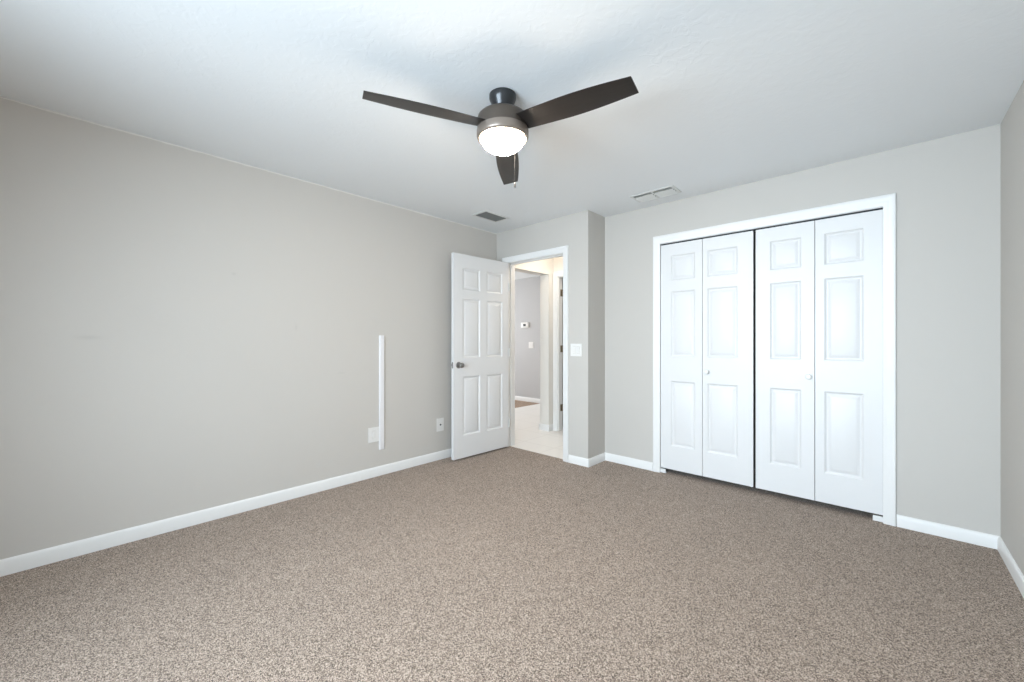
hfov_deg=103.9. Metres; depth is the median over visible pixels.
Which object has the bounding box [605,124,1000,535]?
wall
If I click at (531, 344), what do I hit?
light switch
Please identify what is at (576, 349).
light switch
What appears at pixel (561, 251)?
door frame
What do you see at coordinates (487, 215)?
ceiling vent
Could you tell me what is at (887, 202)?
door frame
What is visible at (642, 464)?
baseboard
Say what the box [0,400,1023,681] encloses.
floor
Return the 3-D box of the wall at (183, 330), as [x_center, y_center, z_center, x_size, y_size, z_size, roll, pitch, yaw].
[-0.952,-0.025,3.876,0.155,2.440,7.619,0,0,43]
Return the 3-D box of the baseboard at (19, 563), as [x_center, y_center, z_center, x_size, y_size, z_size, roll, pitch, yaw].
[-1.801,1.154,2.891,0.014,0.082,4.780,0,0,43]
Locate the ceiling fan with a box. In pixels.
[362,76,638,187]
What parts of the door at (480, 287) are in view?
knob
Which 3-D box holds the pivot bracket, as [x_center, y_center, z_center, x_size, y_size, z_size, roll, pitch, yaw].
[2.434,1.175,2.668,0.050,0.039,0.036,0,0,43]
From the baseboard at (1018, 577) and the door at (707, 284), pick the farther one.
the door at (707, 284)
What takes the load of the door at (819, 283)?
hanging from the door track
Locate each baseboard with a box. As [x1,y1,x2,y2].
[0,448,450,576]
[515,396,539,402]
[539,423,548,430]
[568,455,588,466]
[588,452,604,466]
[605,452,652,470]
[897,514,999,548]
[997,536,1023,597]
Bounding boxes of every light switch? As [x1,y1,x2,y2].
[529,342,533,347]
[571,344,581,355]
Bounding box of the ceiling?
[0,0,1023,279]
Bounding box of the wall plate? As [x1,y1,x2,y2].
[368,427,378,442]
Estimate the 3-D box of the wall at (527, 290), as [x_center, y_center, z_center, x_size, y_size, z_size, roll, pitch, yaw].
[0.363,-0.025,7.925,6.136,2.440,0.100,0,0,43]
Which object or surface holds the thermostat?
attached to the wall at (527, 290)
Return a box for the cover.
[379,335,383,449]
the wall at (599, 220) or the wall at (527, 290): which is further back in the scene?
the wall at (527, 290)
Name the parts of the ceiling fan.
blade, lamp shade, blade, blade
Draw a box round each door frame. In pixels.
[502,245,568,461]
[553,270,562,430]
[653,193,895,526]
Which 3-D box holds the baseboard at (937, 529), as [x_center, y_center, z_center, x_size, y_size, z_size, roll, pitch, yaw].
[2.638,1.157,2.439,0.430,0.076,0.014,0,0,43]
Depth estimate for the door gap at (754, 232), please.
3.71 m
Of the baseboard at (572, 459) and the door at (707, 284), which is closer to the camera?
the door at (707, 284)
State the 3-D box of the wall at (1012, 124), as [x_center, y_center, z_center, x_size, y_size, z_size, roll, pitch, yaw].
[1.107,-0.025,0.390,0.120,2.440,5.320,0,0,43]
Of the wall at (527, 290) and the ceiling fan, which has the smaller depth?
the ceiling fan
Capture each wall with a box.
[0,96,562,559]
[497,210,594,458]
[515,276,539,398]
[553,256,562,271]
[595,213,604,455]
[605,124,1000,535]
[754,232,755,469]
[1001,81,1023,574]
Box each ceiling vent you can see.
[472,210,508,221]
[630,185,681,202]
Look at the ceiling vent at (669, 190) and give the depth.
3.38 m
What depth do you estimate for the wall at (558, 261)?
5.33 m
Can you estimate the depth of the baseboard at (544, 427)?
5.35 m
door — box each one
[451,252,509,459]
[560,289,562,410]
[661,231,753,486]
[756,209,882,514]
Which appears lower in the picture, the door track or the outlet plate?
the outlet plate
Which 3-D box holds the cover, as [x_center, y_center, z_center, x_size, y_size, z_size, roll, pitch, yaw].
[-1.161,0.458,3.578,0.014,1.015,0.049,0,0,43]
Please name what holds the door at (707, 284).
hanging from the door track
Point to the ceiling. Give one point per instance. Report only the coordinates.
(732, 93)
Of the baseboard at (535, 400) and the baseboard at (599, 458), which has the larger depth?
the baseboard at (535, 400)
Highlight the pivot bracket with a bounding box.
[873,514,882,521]
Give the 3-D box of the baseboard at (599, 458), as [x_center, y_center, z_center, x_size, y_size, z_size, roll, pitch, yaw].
[0.829,1.157,3.911,0.014,0.076,0.324,0,0,43]
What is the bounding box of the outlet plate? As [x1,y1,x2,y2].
[437,418,443,431]
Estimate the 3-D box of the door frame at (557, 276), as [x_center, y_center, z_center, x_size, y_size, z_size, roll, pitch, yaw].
[0.912,0.135,5.104,0.891,2.121,0.114,0,0,43]
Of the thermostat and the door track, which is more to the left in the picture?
the thermostat
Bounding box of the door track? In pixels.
[661,208,882,245]
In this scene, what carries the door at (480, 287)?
in the wall at (576, 230)
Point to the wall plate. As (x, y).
(373, 433)
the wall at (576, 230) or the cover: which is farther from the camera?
the wall at (576, 230)
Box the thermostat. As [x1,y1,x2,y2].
[521,322,528,327]

